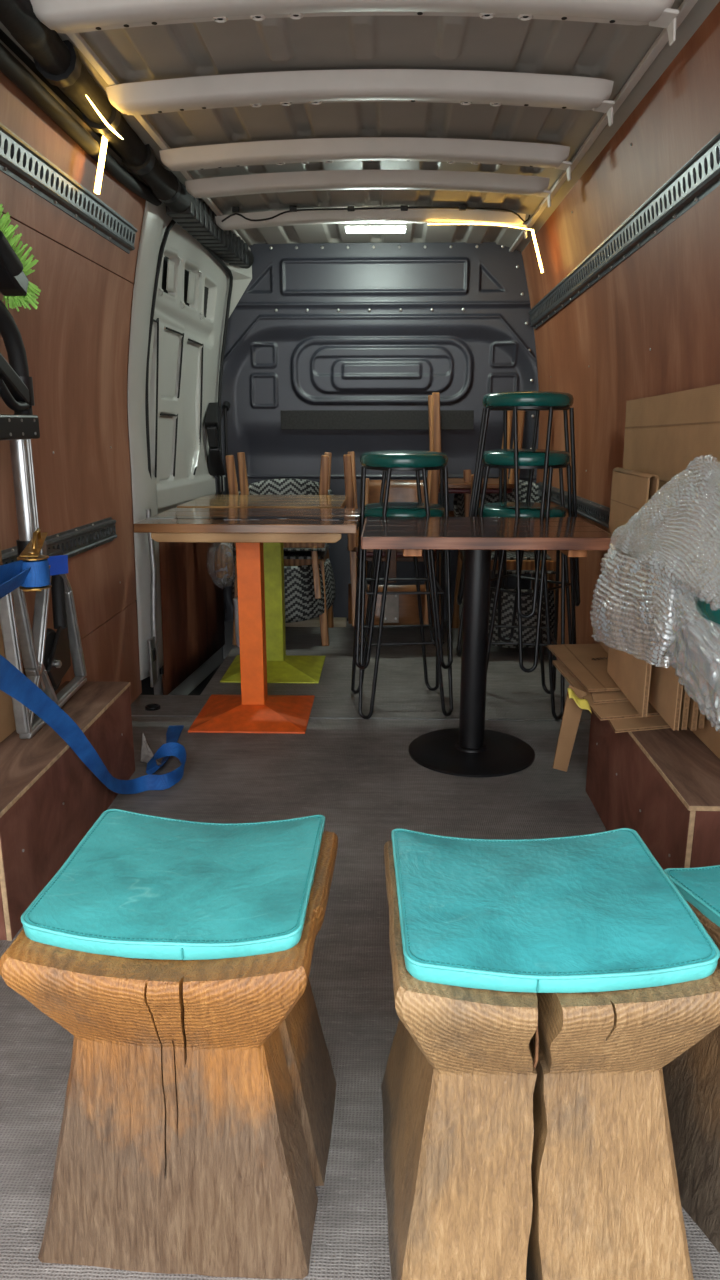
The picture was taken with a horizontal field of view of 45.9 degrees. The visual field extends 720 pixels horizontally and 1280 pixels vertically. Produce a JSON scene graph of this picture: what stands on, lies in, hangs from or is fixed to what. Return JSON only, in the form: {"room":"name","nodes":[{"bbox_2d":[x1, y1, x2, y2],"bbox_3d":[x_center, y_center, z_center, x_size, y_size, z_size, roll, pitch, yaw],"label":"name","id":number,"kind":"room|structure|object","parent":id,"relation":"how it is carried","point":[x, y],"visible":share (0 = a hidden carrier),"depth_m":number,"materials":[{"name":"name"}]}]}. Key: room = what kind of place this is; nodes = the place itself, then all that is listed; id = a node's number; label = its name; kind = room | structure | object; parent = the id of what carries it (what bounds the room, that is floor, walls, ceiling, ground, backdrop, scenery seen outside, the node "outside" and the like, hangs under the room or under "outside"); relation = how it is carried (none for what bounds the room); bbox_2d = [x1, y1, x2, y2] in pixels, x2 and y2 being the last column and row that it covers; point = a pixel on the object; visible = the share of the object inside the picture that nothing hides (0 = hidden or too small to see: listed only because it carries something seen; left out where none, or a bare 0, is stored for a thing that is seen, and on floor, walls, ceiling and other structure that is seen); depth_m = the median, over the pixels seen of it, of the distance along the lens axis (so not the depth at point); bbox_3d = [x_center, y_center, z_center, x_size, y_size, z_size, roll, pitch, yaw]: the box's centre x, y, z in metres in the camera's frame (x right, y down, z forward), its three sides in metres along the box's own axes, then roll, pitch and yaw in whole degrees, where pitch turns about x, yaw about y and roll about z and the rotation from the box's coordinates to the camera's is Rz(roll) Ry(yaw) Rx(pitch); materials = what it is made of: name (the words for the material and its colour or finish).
{"room":"cargo van interior","nodes":[
{"label":"cargo van interior","id":0,"kind":"room"},
{"bbox_2d":[0,71,153,703],"bbox_3d":[-0.908,-0.436,2.444,0.196,2.310,4.530,0,14,2],"label":"wall","id":1,"kind":"structure","parent":0,"point":[76,340],"depth_m":2.73,"materials":[{"name":"brown wood"}]},
{"bbox_2d":[0,204,40,311],"bbox_3d":[-0.834,-0.917,1.664,0.114,0.425,0.836,0,14,0],"label":"broom","id":2,"kind":"object","parent":1,"relation":"hanging from","point":[15,286],"visible":1,"depth_m":1.99,"materials":[{"name":"green plastic"}]},
{"bbox_2d":[0,230,22,276],"bbox_3d":[-0.806,-0.876,1.925,0.049,0.054,0.105,0,-12,2],"label":"socket","id":3,"kind":"object","parent":2,"relation":"attached to","point":[11,265],"depth_m":1.93,"materials":[{"name":"black plastic"}]},
{"bbox_2d":[1,517,116,564],"bbox_3d":[-0.940,-0.130,1.986,0.021,0.111,2.340,0,14,2],"label":"rail","id":4,"kind":"object","parent":1,"relation":"attached to","point":[75,541],"visible":0.58,"depth_m":2.76,"materials":[{"name":"metal"}]},
{"bbox_2d":[0,123,136,253],"bbox_3d":[-0.853,-1.120,1.822,0.038,0.094,2.520,0,14,2],"label":"rail","id":5,"kind":"object","parent":1,"relation":"attached to","point":[20,161],"visible":1,"depth_m":2.35,"materials":[{"name":"metal"}]},
{"bbox_2d":[86,95,122,194],"bbox_3d":[-0.692,-1.366,2.327,0.095,0.184,0.423,-4,15,-15],"label":"led strip","id":6,"kind":"object","parent":1,"relation":"hanging from","point":[103,145],"visible":0.94,"depth_m":2.50,"materials":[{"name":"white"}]},
{"bbox_2d":[0,0,253,268],"bbox_3d":[-0.703,-1.461,2.413,0.217,0.143,3.854,0,14,2],"label":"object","id":7,"kind":"structure","parent":1,"relation":"attached to","point":[57,60],"depth_m":2.34,"materials":[{"name":"black plastic"}]},
{"bbox_2d":[127,186,165,686],"bbox_3d":[-0.815,-0.758,3.398,0.148,1.900,0.286,2,15,9],"label":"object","id":8,"kind":"structure","parent":1,"relation":"attached to","point":[144,489],"depth_m":3.38,"materials":[{"name":"grey paint"}]},
{"bbox_2d":[145,210,232,694],"bbox_3d":[-0.761,-0.774,4.023,0.180,2.120,1.093,2,15,7],"label":"door","id":9,"kind":"structure","parent":1,"relation":"in","point":[190,309],"depth_m":3.95,"materials":[{"name":"grey paint"}]},
{"bbox_2d":[219,257,251,316],"bbox_3d":[-0.711,-1.663,3.766,0.131,0.332,1.234,2,15,9],"label":"trim","id":10,"kind":"structure","parent":1,"relation":"attached to","point":[242,277],"depth_m":4.31,"materials":[{"name":"grey paint"}]},
{"bbox_2d":[0,0,719,253],"bbox_3d":[-0.014,-1.490,2.294,1.720,0.234,4.820,0,14,2],"label":"ceiling","id":11,"kind":"structure","parent":0,"point":[262,108],"depth_m":2.20,"materials":[{"name":"grey paint"}]},
{"bbox_2d":[344,225,406,232],"bbox_3d":[0.068,-1.784,3.692,0.270,0.025,0.036,0,14,2],"label":"ceiling light","id":12,"kind":"object","parent":11,"relation":"attached to","point":[370,228],"visible":1,"depth_m":3.68,"materials":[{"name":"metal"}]},
{"bbox_2d":[346,228,404,232],"bbox_3d":[0.068,-1.777,3.690,0.255,0.014,0.030,0,14,2],"label":"diffuser","id":13,"kind":"object","parent":12,"relation":"attached to","point":[349,230],"depth_m":3.68,"materials":[{"name":"white plastic"}]},
{"bbox_2d":[222,205,529,222],"bbox_3d":[0.064,-1.762,3.524,1.285,0.069,0.027,0,14,1],"label":"cable","id":14,"kind":"object","parent":11,"relation":"attached to","point":[403,207],"visible":1,"depth_m":3.51,"materials":[{"name":"black rubber"}]},
{"bbox_2d":[428,223,543,272],"bbox_3d":[0.528,-1.645,3.570,0.490,0.196,0.007,1,14,3],"label":"led strip","id":15,"kind":"object","parent":11,"relation":"attached to","point":[532,231],"visible":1,"depth_m":3.55,"materials":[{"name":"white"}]},
{"bbox_2d":[0,621,719,1279],"bbox_3d":[-0.042,0.570,2.658,1.860,0.245,4.500,0,14,2],"label":"floor","id":16,"kind":"structure","parent":0,"point":[361,775],"depth_m":2.41,"materials":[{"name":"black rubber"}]},
{"bbox_2d":[0,681,134,940],"bbox_3d":[-0.839,0.391,2.260,0.206,0.300,0.932,0,14,2],"label":"box","id":17,"kind":"object","parent":16,"relation":"on","point":[50,799],"visible":0.81,"depth_m":2.11,"materials":[{"name":"brown wood"}]},
{"bbox_2d":[0,544,15,742],"bbox_3d":[-0.925,-0.055,1.938,0.020,0.720,0.500,0,14,2],"label":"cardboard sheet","id":18,"kind":"object","parent":17,"relation":"on","point":[7,720],"visible":0.4,"depth_m":2.18,"materials":[{"name":"brown cardboard"}]},
{"bbox_2d":[0,300,86,738],"bbox_3d":[-0.865,-0.295,2.132,0.102,1.092,0.681,0,14,2],"label":"hand truck","id":19,"kind":"object","parent":17,"relation":"on","point":[45,652],"visible":0.77,"depth_m":2.16,"materials":[{"name":"metal"}]},
{"bbox_2d":[0,528,185,793],"bbox_3d":[-0.699,0.118,2.269,0.239,0.846,1.593,2,14,7],"label":"strap","id":20,"kind":"object","parent":16,"relation":"on","point":[34,568],"visible":0.99,"depth_m":2.07,"materials":[{"name":"blue fabric"}]},
{"bbox_2d":[140,732,162,765],"bbox_3d":[-0.697,0.363,2.795,0.036,0.091,0.126,-12,19,-40],"label":"rag","id":21,"kind":"object","parent":16,"relation":"on","point":[146,753],"visible":0.88,"depth_m":2.81,"materials":[{"name":"grey fabric"}]},
{"bbox_2d":[145,703,160,710],"bbox_3d":[-0.814,0.263,3.337,0.060,0.012,0.060,0,14,2],"label":"ring","id":22,"kind":"object","parent":16,"relation":"on","point":[150,707],"visible":1,"depth_m":3.33,"materials":[{"name":"black metal"}]},
{"bbox_2d":[0,831,337,1278],"bbox_3d":[-0.236,0.567,1.236,0.383,0.468,0.366,1,14,4],"label":"stool","id":23,"kind":"object","parent":16,"relation":"on","point":[196,1129],"visible":0.73,"depth_m":1.10,"materials":[{"name":"brown wood"}]},
{"bbox_2d":[21,809,325,959],"bbox_3d":[-0.239,0.333,1.200,0.354,0.050,0.329,1,14,3],"label":"seat cushion","id":24,"kind":"object","parent":23,"relation":"on","point":[136,885],"visible":1,"depth_m":1.14,"materials":[{"name":"teal leather"}]},
{"bbox_2d":[233,597,238,646],"bbox_3d":[-0.573,-0.092,4.251,0.116,0.246,0.116,0,14,2],"label":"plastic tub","id":25,"kind":"object","parent":16,"relation":"on","point":[235,599],"visible":0.3,"depth_m":4.21,"materials":[{"name":"grey plastic"}]},
{"bbox_2d":[133,508,359,733],"bbox_3d":[-0.374,-0.082,3.173,0.745,0.763,0.539,0,14,2],"label":"pedestal table","id":26,"kind":"object","parent":16,"relation":"on","point":[254,710],"visible":0.98,"depth_m":3.11,"materials":[{"name":"orange paint"}]},
{"bbox_2d":[177,495,347,682],"bbox_3d":[-0.395,-0.232,3.755,0.660,0.764,0.559,0,14,2],"label":"pedestal table","id":27,"kind":"object","parent":16,"relation":"on","point":[281,667],"visible":0.61,"depth_m":3.73,"materials":[{"name":"paint"}]},
{"bbox_2d":[233,478,333,645],"bbox_3d":[-0.391,-0.413,4.393,0.528,0.802,0.462,0,14,2],"label":"woven chair","id":28,"kind":"object","parent":16,"relation":"on","point":[284,486],"visible":0.2,"depth_m":4.46,"materials":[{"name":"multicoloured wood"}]},
{"bbox_2d":[225,452,335,622],"bbox_3d":[-0.389,-0.527,4.274,0.528,0.802,0.462,0,14,0],"label":"woven chair","id":29,"kind":"object","parent":28,"relation":"on","point":[303,585],"visible":0.48,"depth_m":4.14,"materials":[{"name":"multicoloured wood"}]},
{"bbox_2d":[214,544,233,577],"bbox_3d":[-0.667,-0.391,4.174,0.178,0.277,0.215,0,14,2],"label":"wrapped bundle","id":30,"kind":"object","parent":29,"relation":"on","point":[223,558],"visible":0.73,"depth_m":4.14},
{"bbox_2d":[285,617,346,626],"bbox_3d":[-0.384,-0.100,4.697,0.620,0.040,0.070,0,14,2],"label":"batten","id":31,"kind":"object","parent":16,"relation":"on","point":[338,621],"visible":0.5,"depth_m":4.66,"materials":[{"name":"brown wood"}]},
{"bbox_2d":[131,715,590,720],"bbox_3d":[-0.003,0.297,3.228,1.800,0.003,0.010,0,14,2],"label":"trim","id":32,"kind":"structure","parent":16,"relation":"attached to","point":[131,715],"depth_m":3.22,"materials":[{"name":"metal"}]},
{"bbox_2d":[357,478,440,629],"bbox_3d":[0.200,-0.420,4.415,0.444,0.803,0.484,0,14,2],"label":"wooden chair","id":33,"kind":"object","parent":16,"relation":"on","point":[400,490],"visible":0.17,"depth_m":4.54,"materials":[{"name":"brown wood"}]},
{"bbox_2d":[343,451,439,625],"bbox_3d":[0.152,-0.504,4.157,0.444,0.803,0.484,0,14,2],"label":"wooden chair","id":34,"kind":"object","parent":33,"relation":"on","point":[400,609],"visible":0.55,"depth_m":4.01,"materials":[{"name":"brown wood"}]},
{"bbox_2d":[351,502,452,718],"bbox_3d":[0.161,-0.128,3.293,0.368,0.796,0.368,-2,14,-6],"label":"bar stool","id":35,"kind":"object","parent":16,"relation":"on","point":[394,509],"visible":0.69,"depth_m":3.19,"materials":[{"name":"green plastic"}]},
{"bbox_2d":[355,450,452,669],"bbox_3d":[0.163,-0.315,3.241,0.368,0.796,0.368,0,14,-1],"label":"bar stool","id":36,"kind":"object","parent":35,"relation":"on","point":[394,460],"visible":0.95,"depth_m":3.12,"materials":[{"name":"green plastic"}]},
{"bbox_2d":[361,517,619,777],"bbox_3d":[0.383,0.010,2.802,0.744,0.769,0.545,0,14,2],"label":"pedestal table","id":37,"kind":"object","parent":16,"relation":"on","point":[472,750],"visible":0.96,"depth_m":2.74,"materials":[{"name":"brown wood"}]},
{"bbox_2d":[452,480,550,632],"bbox_3d":[0.739,-0.407,4.368,0.528,0.802,0.462,0,14,2],"label":"woven chair","id":38,"kind":"object","parent":16,"relation":"on","point":[458,504],"visible":0.24,"depth_m":4.45,"materials":[{"name":"brown wood"}]},
{"bbox_2d":[428,392,524,516],"bbox_3d":[0.571,-0.839,4.337,0.444,0.803,0.484,0,14,2],"label":"wooden chair","id":39,"kind":"object","parent":38,"relation":"on","point":[455,485],"visible":0.2,"depth_m":4.12,"materials":[{"name":"brown wood"}]},
{"bbox_2d":[459,470,559,647],"bbox_3d":[0.751,-0.406,4.113,0.528,0.802,0.462,0,14,2],"label":"woven chair","id":40,"kind":"object","parent":38,"relation":"on","point":[528,566],"visible":0.25,"depth_m":3.97,"materials":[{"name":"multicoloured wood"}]},
{"bbox_2d":[478,502,565,719],"bbox_3d":[0.608,-0.127,3.289,0.368,0.796,0.368,1,14,6],"label":"bar stool","id":41,"kind":"object","parent":16,"relation":"on","point":[500,509],"visible":0.54,"depth_m":3.16,"materials":[{"name":"green plastic"}]},
{"bbox_2d":[456,449,575,672],"bbox_3d":[0.612,-0.321,3.239,0.368,0.796,0.368,13,20,42],"label":"bar stool","id":42,"kind":"object","parent":41,"relation":"on","point":[531,459],"visible":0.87,"depth_m":3.11,"materials":[{"name":"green metal"}]},
{"bbox_2d":[457,391,580,618],"bbox_3d":[0.610,-0.517,3.183,0.368,0.796,0.368,-13,19,-41],"label":"bar stool","id":43,"kind":"object","parent":42,"relation":"on","point":[514,401],"visible":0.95,"depth_m":3.04,"materials":[{"name":"green plastic"}]},
{"bbox_2d":[381,840,719,1279],"bbox_3d":[0.231,0.577,1.192,0.389,0.469,0.416,0,14,-1],"label":"stool","id":44,"kind":"object","parent":16,"relation":"on","point":[527,1135],"visible":0.58,"depth_m":1.04,"materials":[{"name":"brown wood"}]},
{"bbox_2d":[391,828,719,992],"bbox_3d":[0.233,0.346,1.134,0.368,0.050,0.332,0,14,-1],"label":"seat cushion","id":45,"kind":"object","parent":44,"relation":"on","point":[596,912],"visible":1,"depth_m":1.07,"materials":[{"name":"teal leather"}]},
{"bbox_2d":[586,710,719,869],"bbox_3d":[0.765,0.396,2.144,0.188,0.347,0.838,0,14,2],"label":"box","id":46,"kind":"object","parent":16,"relation":"on","point":[662,785],"visible":0.58,"depth_m":1.96,"materials":[{"name":"brown wood"}]},
{"bbox_2d":[608,715,670,732],"bbox_3d":[0.750,0.156,2.360,0.225,0.010,0.560,0,14,2],"label":"cardboard sheet","id":47,"kind":"object","parent":46,"relation":"on","point":[650,722],"visible":0.21,"depth_m":2.13,"materials":[{"name":"brown cardboard"}]},
{"bbox_2d":[552,660,659,719],"bbox_3d":[0.707,0.120,2.422,0.315,0.053,0.565,0,14,2],"label":"cardboard sheet","id":48,"kind":"object","parent":47,"relation":"on","point":[614,710],"depth_m":2.24,"materials":[{"name":"brown cardboard"}]},
{"bbox_2d":[552,685,586,771],"bbox_3d":[0.574,0.242,2.336,0.094,0.241,0.034,-10,17,-33],"label":"flap","id":49,"kind":"object","parent":48,"relation":"hanging from","point":[572,713],"visible":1,"depth_m":2.33,"materials":[{"name":"brown cardboard"}]},
{"bbox_2d":[591,691,628,703],"bbox_3d":[0.735,0.125,2.396,0.178,0.010,0.354,3,15,10],"label":"cardboard sheet","id":50,"kind":"object","parent":48,"relation":"on","point":[608,696],"visible":0.21,"depth_m":2.27,"materials":[{"name":"brown cardboard"}]},
{"bbox_2d":[548,643,620,691],"bbox_3d":[0.701,0.071,2.508,0.223,0.028,0.455,0,14,2],"label":"cardboard sheet","id":51,"kind":"object","parent":50,"relation":"on","point":[588,663],"visible":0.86,"depth_m":2.51,"materials":[{"name":"brown cardboard"}]},
{"bbox_2d":[600,467,658,652],"bbox_3d":[0.773,-0.207,2.462,0.030,0.556,0.360,0,14,2],"label":"carton","id":52,"kind":"object","parent":51,"relation":"on","point":[631,490],"visible":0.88,"depth_m":2.39,"materials":[{"name":"cardboard"}]},
{"bbox_2d":[607,582,655,716],"bbox_3d":[0.696,0.013,2.199,0.012,0.258,0.385,1,14,4],"label":"carton","id":53,"kind":"object","parent":51,"relation":"on","point":[632,675],"visible":0.83,"depth_m":2.15,"materials":[{"name":"cardboard"}]},
{"bbox_2d":[648,614,685,730],"bbox_3d":[0.740,0.053,2.125,0.012,0.218,0.405,1,14,3],"label":"carton","id":54,"kind":"object","parent":51,"relation":"on","point":[665,690],"visible":0.55,"depth_m":2.01,"materials":[{"name":"cardboard"}]},
{"bbox_2d":[645,588,693,729],"bbox_3d":[0.759,0.034,2.117,0.012,0.258,0.390,1,14,3],"label":"carton","id":55,"kind":"object","parent":51,"relation":"on","point":[658,604],"visible":0.33,"depth_m":1.98,"materials":[{"name":"cardboard"}]},
{"bbox_2d":[687,664,701,730],"bbox_3d":[0.779,0.045,2.116,0.012,0.238,0.395,1,14,3],"label":"carton","id":56,"kind":"object","parent":50,"relation":"on","point":[697,676],"visible":0.21,"depth_m":1.95,"materials":[{"name":"cardboard"}]},
{"bbox_2d":[697,675,707,728],"bbox_3d":[0.802,0.048,2.124,0.012,0.228,0.380,1,14,4],"label":"carton","id":57,"kind":"object","parent":50,"relation":"on","point":[700,721],"visible":0.19,"depth_m":1.96,"materials":[{"name":"cardboard"}]},
{"bbox_2d":[623,384,719,758],"bbox_3d":[0.820,-0.207,2.104,0.041,0.835,1.330,0,14,2],"label":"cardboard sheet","id":58,"kind":"object","parent":46,"relation":"on","point":[665,433],"visible":0.54,"depth_m":2.14,"materials":[{"name":"brown cardboard"}]},
{"bbox_2d":[662,900,719,1252],"bbox_3d":[0.625,0.589,1.174,0.318,0.455,0.338,-5,15,-18],"label":"stool","id":59,"kind":"object","parent":16,"relation":"on","point":[692,1079],"visible":0.38,"depth_m":1.20,"materials":[{"name":"brown wood"}]},
{"bbox_2d":[664,865,719,926],"bbox_3d":[0.624,0.374,1.124,0.311,0.045,0.325,-5,15,-18],"label":"seat cushion","id":60,"kind":"object","parent":59,"relation":"on","point":[700,886],"visible":0.85,"depth_m":1.18,"materials":[{"name":"teal leather"}]},
{"bbox_2d":[221,242,538,658],"bbox_3d":[0.043,-0.954,4.603,2.000,2.500,0.211,0,14,2],"label":"wall","id":61,"kind":"structure","parent":0,"point":[338,349],"depth_m":4.45,"materials":[{"name":"black metal"}]},
{"bbox_2d":[522,1,719,659],"bbox_3d":[0.822,-0.422,2.390,0.191,2.310,4.530,0,14,2],"label":"wall","id":62,"kind":"structure","parent":0,"point":[650,326],"depth_m":2.63,"materials":[{"name":"brown wood"}]},
{"bbox_2d":[537,482,609,527],"bbox_3d":[0.872,-0.329,2.624,0.021,0.081,3.780,0,14,2],"label":"rail","id":63,"kind":"object","parent":62,"relation":"attached to","point":[598,513],"visible":0.34,"depth_m":3.34,"materials":[{"name":"metal"}]},
{"bbox_2d":[529,133,719,329],"bbox_3d":[0.807,-1.190,2.431,0.036,0.192,3.816,0,14,2],"label":"rail","id":64,"kind":"object","parent":62,"relation":"attached to","point":[700,175],"visible":1,"depth_m":2.41,"materials":[{"name":"metal"}]},
{"bbox_2d":[666,592,719,730],"bbox_3d":[0.682,0.048,1.565,0.137,0.217,0.481,0,14,2],"label":"wrapped bundle","id":65,"kind":"object","parent":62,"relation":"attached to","point":[701,635],"visible":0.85,"depth_m":1.61,"materials":[{"name":"white"}]},
{"bbox_2d":[590,455,719,664],"bbox_3d":[0.715,-0.172,1.989,0.221,0.524,1.230,0,14,2],"label":"bubble wrap","id":66,"kind":"object","parent":65,"relation":"on","point":[686,587],"visible":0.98,"depth_m":1.91,"materials":[{"name":"white"}]},
{"bbox_2d":[694,583,719,623],"bbox_3d":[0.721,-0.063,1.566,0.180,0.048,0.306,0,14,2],"label":"stool","id":67,"kind":"object","parent":65,"relation":"in","point":[704,609],"visible":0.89,"depth_m":1.56,"materials":[{"name":"green plastic"}]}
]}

